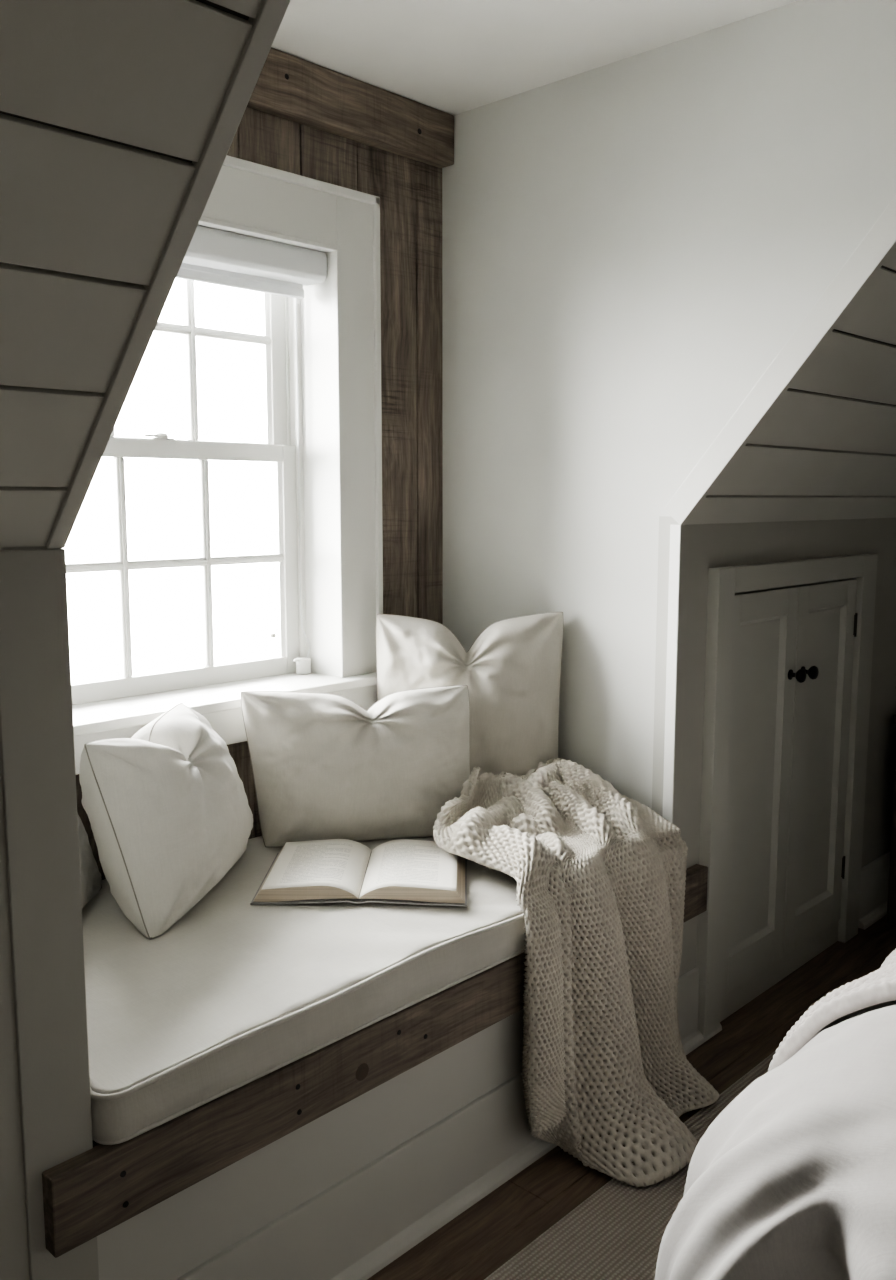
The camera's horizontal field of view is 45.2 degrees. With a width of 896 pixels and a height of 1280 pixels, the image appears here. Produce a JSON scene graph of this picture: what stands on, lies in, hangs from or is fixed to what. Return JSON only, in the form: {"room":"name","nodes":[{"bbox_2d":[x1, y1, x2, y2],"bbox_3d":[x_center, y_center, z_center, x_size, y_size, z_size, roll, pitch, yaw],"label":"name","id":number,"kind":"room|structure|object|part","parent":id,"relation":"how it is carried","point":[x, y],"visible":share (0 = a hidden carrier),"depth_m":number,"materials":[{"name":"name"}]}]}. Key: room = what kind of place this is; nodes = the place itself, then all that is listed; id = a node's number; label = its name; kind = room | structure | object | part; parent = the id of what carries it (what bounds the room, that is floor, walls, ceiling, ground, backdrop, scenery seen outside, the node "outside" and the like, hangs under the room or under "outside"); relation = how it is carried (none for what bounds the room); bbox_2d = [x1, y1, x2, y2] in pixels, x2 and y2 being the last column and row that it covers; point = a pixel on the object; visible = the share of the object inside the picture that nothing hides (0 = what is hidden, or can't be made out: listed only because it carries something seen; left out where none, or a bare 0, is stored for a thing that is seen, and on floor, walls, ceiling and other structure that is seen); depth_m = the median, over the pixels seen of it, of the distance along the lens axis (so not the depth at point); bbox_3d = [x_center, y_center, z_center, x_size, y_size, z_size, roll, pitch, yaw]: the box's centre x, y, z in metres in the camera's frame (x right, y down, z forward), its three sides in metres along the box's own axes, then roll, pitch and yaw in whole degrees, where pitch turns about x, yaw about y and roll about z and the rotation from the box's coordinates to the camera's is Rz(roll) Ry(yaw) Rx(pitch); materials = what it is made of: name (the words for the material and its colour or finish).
{"room":"attic bedroom","nodes":[
{"label":"attic bedroom","id":0,"kind":"room"},
{"bbox_2d":[0,546,61,1279],"bbox_3d":[-1.694,0.701,0.402,0.060,1.405,3.314,7,10,43],"label":"wall","id":1,"kind":"structure","parent":0,"point":[14,1258],"depth_m":1.50,"materials":[{"name":"paint"}]},
{"bbox_2d":[0,549,98,1279],"bbox_3d":[-0.564,0.462,1.523,0.008,1.176,0.103,7,10,43],"label":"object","id":2,"kind":"structure","parent":1,"relation":"attached to","point":[37,751],"depth_m":1.50,"materials":[{"name":"paint"}]},
{"bbox_2d":[0,0,262,547],"bbox_3d":[-1.315,-0.499,-0.134,1.079,1.159,3.291,7,10,43],"label":"sloped ceiling","id":3,"kind":"structure","parent":0,"point":[107,107],"depth_m":1.11,"materials":[{"name":"paint"}]},
{"bbox_2d":[76,107,442,879],"bbox_3d":[-0.647,-0.158,2.698,0.222,2.508,1.720,7,10,43],"label":"wood wall paneling","id":4,"kind":"structure","parent":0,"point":[409,191],"depth_m":3.02,"materials":[{"name":"brown wood"}]},
{"bbox_2d":[66,155,382,774],"bbox_3d":[-0.735,-0.437,2.566,0.392,1.385,1.334,7,10,43],"label":"window","id":5,"kind":"structure","parent":4,"relation":"attached to","point":[337,502],"depth_m":2.85,"materials":[{"name":"white paint"}]},
{"bbox_3d":[-0.707,-0.184,2.708,0.034,0.626,0.823,7,10,43],"label":"sash","id":6,"kind":"part","parent":5,"relation":"part of","materials":[{"name":"paint"}]},
{"bbox_3d":[-0.736,-0.724,2.664,0.034,0.534,0.823,7,10,43],"label":"sash","id":7,"kind":"part","parent":5,"relation":"part of","materials":[{"name":"paint"}]},
{"bbox_3d":[-0.578,-0.491,2.543,0.038,1.272,1.119,7,10,43],"label":"casing","id":8,"kind":"part","parent":5,"relation":"part of","materials":[{"name":"white paint"}]},
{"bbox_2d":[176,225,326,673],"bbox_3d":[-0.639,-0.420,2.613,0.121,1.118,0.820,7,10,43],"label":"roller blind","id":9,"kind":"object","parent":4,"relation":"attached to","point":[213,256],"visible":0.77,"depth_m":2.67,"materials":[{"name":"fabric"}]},
{"bbox_3d":[-0.396,-0.453,2.929,0.028,1.008,0.008,1,8,4],"label":"pull cord","id":10,"kind":"part","parent":9,"relation":"part of","materials":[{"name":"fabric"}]},
{"bbox_2d":[175,968,721,1279],"bbox_3d":[-1.030,1.214,1.107,0.035,0.202,5.145,7,10,43],"label":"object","id":11,"kind":"structure","parent":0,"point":[334,1229],"depth_m":2.09,"materials":[{"name":"paint"}]},
{"bbox_2d":[271,0,798,114],"bbox_3d":[0.936,-1.138,0.344,5.716,0.050,7.200,7,10,43],"label":"ceiling","id":12,"kind":"structure","parent":0,"point":[453,57],"depth_m":2.49,"materials":[{"name":"paint"}]},
{"bbox_2d":[247,48,453,167],"bbox_3d":[-0.555,-1.324,2.459,0.072,0.132,1.594,7,10,43],"label":"ceiling beam","id":13,"kind":"structure","parent":12,"relation":"attached to","point":[289,87],"depth_m":2.74,"materials":[{"name":"brown wood"}]},
{"bbox_2d":[367,914,895,1279],"bbox_3d":[0.940,1.404,0.676,5.725,0.060,7.200,7,10,43],"label":"floor","id":14,"kind":"structure","parent":0,"point":[473,1245],"depth_m":2.35,"materials":[{"name":"brown wood"}]},
{"bbox_2d":[42,864,707,1279],"bbox_3d":[-0.244,0.884,2.486,0.844,0.493,1.802,7,10,43],"label":"window bench","id":15,"kind":"object","parent":14,"relation":"on","point":[159,1203],"visible":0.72,"depth_m":1.85,"materials":[{"name":"paint"}]},
{"bbox_2d":[82,836,622,1144],"bbox_3d":[-0.248,0.586,2.430,0.838,0.111,1.612,7,10,43],"label":"seat cushion","id":16,"kind":"object","parent":15,"relation":"on","point":[235,992],"visible":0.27,"depth_m":1.96,"materials":[{"name":"fabric"}]},
{"bbox_2d":[77,813,101,907],"bbox_3d":[-0.786,0.421,2.127,0.118,0.283,0.376,0,8,0],"label":"throw pillow","id":17,"kind":"object","parent":16,"relation":"on","point":[90,876],"visible":0.18,"depth_m":2.22,"materials":[{"name":"fabric"}]},
{"bbox_2d":[79,703,252,938],"bbox_3d":[-0.587,0.350,2.318,0.280,0.386,0.524,1,8,10],"label":"throw pillow","id":18,"kind":"object","parent":16,"relation":"on","point":[166,806],"visible":1,"depth_m":2.12,"materials":[{"name":"fabric"}]},
{"bbox_2d":[241,685,469,846],"bbox_3d":[-0.203,0.306,2.651,0.589,0.389,0.179,-3,8,-22],"label":"throw pillow","id":19,"kind":"object","parent":16,"relation":"on","point":[325,766],"visible":0.85,"depth_m":2.59,"materials":[{"name":"fabric"}]},
{"bbox_2d":[250,839,466,905],"bbox_3d":[-0.184,0.513,2.403,0.452,0.040,0.324,0,8,1],"label":"open book","id":20,"kind":"object","parent":16,"relation":"on","point":[400,871],"visible":0.97,"depth_m":2.33,"materials":[{"name":"white paper"}]},
{"bbox_2d":[376,612,563,775],"bbox_3d":[0.055,0.187,2.904,0.502,0.529,0.175,1,8,5],"label":"throw pillow","id":21,"kind":"object","parent":16,"relation":"on","point":[511,672],"visible":0.57,"depth_m":2.84,"materials":[{"name":"grey fabric"}]},
{"bbox_2d":[433,758,718,1185],"bbox_3d":[0.262,0.718,2.587,0.808,0.780,0.662,7,10,43],"label":"knit throw","id":22,"kind":"object","parent":16,"relation":"on","point":[616,850],"visible":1,"depth_m":2.39,"materials":[{"name":"fabric"}]},
{"bbox_3d":[0.011,0.923,2.213,0.021,0.488,1.595,7,10,43],"label":"panel","id":23,"kind":"part","parent":15,"relation":"part of","materials":[{"name":"paint"}]},
{"bbox_2d":[484,1051,775,1279],"bbox_3d":[1.363,1.282,1.333,2.812,0.010,3.150,7,10,43],"label":"area rug","id":24,"kind":"object","parent":14,"relation":"on","point":[617,1232],"visible":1,"depth_m":2.13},
{"bbox_2d":[655,1000,895,1279],"bbox_3d":[1.621,0.887,1.723,2.097,0.669,2.540,7,10,43],"label":"bedding","id":25,"kind":"object","parent":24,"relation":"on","point":[795,1178],"visible":0.98,"depth_m":1.48,"materials":[{"name":"white fabric"}]},
{"bbox_2d":[768,949,895,1071],"bbox_3d":[1.252,0.803,1.772,1.412,0.575,0.701,7,10,43],"label":"throw","id":26,"kind":"object","parent":25,"relation":"on","point":[879,986],"visible":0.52,"depth_m":1.89,"materials":[{"name":"fabric"}]},
{"bbox_2d":[442,0,895,809],"bbox_3d":[0.508,-0.164,2.746,1.992,2.508,0.060,7,10,43],"label":"wall","id":27,"kind":"structure","parent":0,"point":[631,244],"depth_m":2.71,"materials":[{"name":"paint"}]},
{"bbox_2d":[663,525,680,822],"bbox_3d":[0.558,0.156,2.697,0.029,0.885,0.006,7,10,43],"label":"trim","id":28,"kind":"structure","parent":27,"relation":"attached to","point":[675,530],"depth_m":2.68,"materials":[{"name":"white paint"}]},
{"bbox_2d":[664,196,895,524],"bbox_3d":[0.893,-0.817,2.258,0.978,1.162,0.020,7,10,43],"label":"trim","id":29,"kind":"structure","parent":27,"relation":"attached to","point":[879,242],"depth_m":2.40,"materials":[{"name":"paint"}]},
{"bbox_2d":[652,516,895,976],"bbox_3d":[1.334,0.284,3.565,0.060,1.405,2.290,7,10,43],"label":"wall","id":30,"kind":"structure","parent":0,"point":[704,547],"depth_m":2.86,"materials":[{"name":"paint"}]},
{"bbox_2d":[721,587,805,996],"bbox_3d":[0.879,0.421,3.021,0.072,1.117,0.400,7,10,43],"label":"door","id":31,"kind":"structure","parent":30,"relation":"in","point":[764,675],"depth_m":3.06,"materials":[{"name":"paint"}]},
{"bbox_3d":[0.863,0.404,3.035,0.022,0.941,0.272,7,10,43],"label":"panel","id":32,"kind":"part","parent":31,"relation":"part of","materials":[{"name":"paint"}]},
{"bbox_3d":[1.004,0.102,3.092,0.046,0.041,0.041,7,10,43],"label":"knob","id":33,"kind":"part","parent":31,"relation":"part of","materials":[{"name":"black metal"}]},
{"bbox_2d":[720,920,838,1021],"bbox_3d":[0.989,0.993,3.272,0.048,0.074,0.810,7,10,43],"label":"trim","id":34,"kind":"structure","parent":30,"relation":"attached to","point":[743,994],"depth_m":3.23,"materials":[{"name":"paint"}]},
{"bbox_2d":[696,554,877,1037],"bbox_3d":[1.019,0.401,3.181,0.034,1.271,0.998,7,10,43],"label":"trim","id":35,"kind":"structure","parent":30,"relation":"attached to","point":[723,582],"depth_m":2.89,"materials":[{"name":"paint"}]},
{"bbox_2d":[783,579,857,955],"bbox_3d":[1.158,0.383,3.312,0.072,1.117,0.402,7,10,43],"label":"door","id":36,"kind":"structure","parent":30,"relation":"in","point":[827,617],"depth_m":3.34,"materials":[{"name":"paint"}]},
{"bbox_3d":[1.058,0.094,3.149,0.046,0.041,0.041,7,10,43],"label":"knob","id":37,"kind":"part","parent":36,"relation":"part of","materials":[{"name":"black metal"}]},
{"bbox_3d":[1.141,0.366,3.325,0.022,0.941,0.272,7,10,43],"label":"panel","id":38,"kind":"part","parent":36,"relation":"part of","materials":[{"name":"paint"}]},
{"bbox_2d":[858,851,889,929],"bbox_3d":[1.760,0.829,4.023,0.035,0.202,1.148,7,10,43],"label":"baseboard","id":39,"kind":"structure","parent":30,"relation":"attached to","point":[875,875],"depth_m":3.73,"materials":[{"name":"paint"}]},
{"bbox_2d":[685,248,895,524],"bbox_3d":[1.685,-0.922,3.081,0.969,1.157,2.274,7,10,43],"label":"wall","id":40,"kind":"structure","parent":0,"point":[826,450],"depth_m":2.71,"materials":[{"name":"paint"}]},
{"bbox_3d":[-0.592,-0.002,1.516,2.104,2.508,0.060,7,10,43],"label":"wall","id":41,"kind":"structure","parent":0,"visible":0},
{"bbox_2d":[46,0,289,548],"bbox_3d":[-0.176,-0.659,1.058,1.090,1.167,0.026,7,10,43],"label":"trim","id":42,"kind":"structure","parent":41,"relation":"attached to","point":[267,22],"depth_m":1.21,"materials":[{"name":"paint"}]},
{"label":"outside","id":43,"kind":"structure","parent":0,"visible":0},
{"bbox_2d":[65,548,271,682],"bbox_3d":[-28.346,0.098,30.621,77.100,0.100,85.000,7,10,43],"label":"window pane","id":44,"kind":"structure","parent":43,"point":[166,609],"depth_m":37.76,"materials":[{"name":"glass"}]}
]}

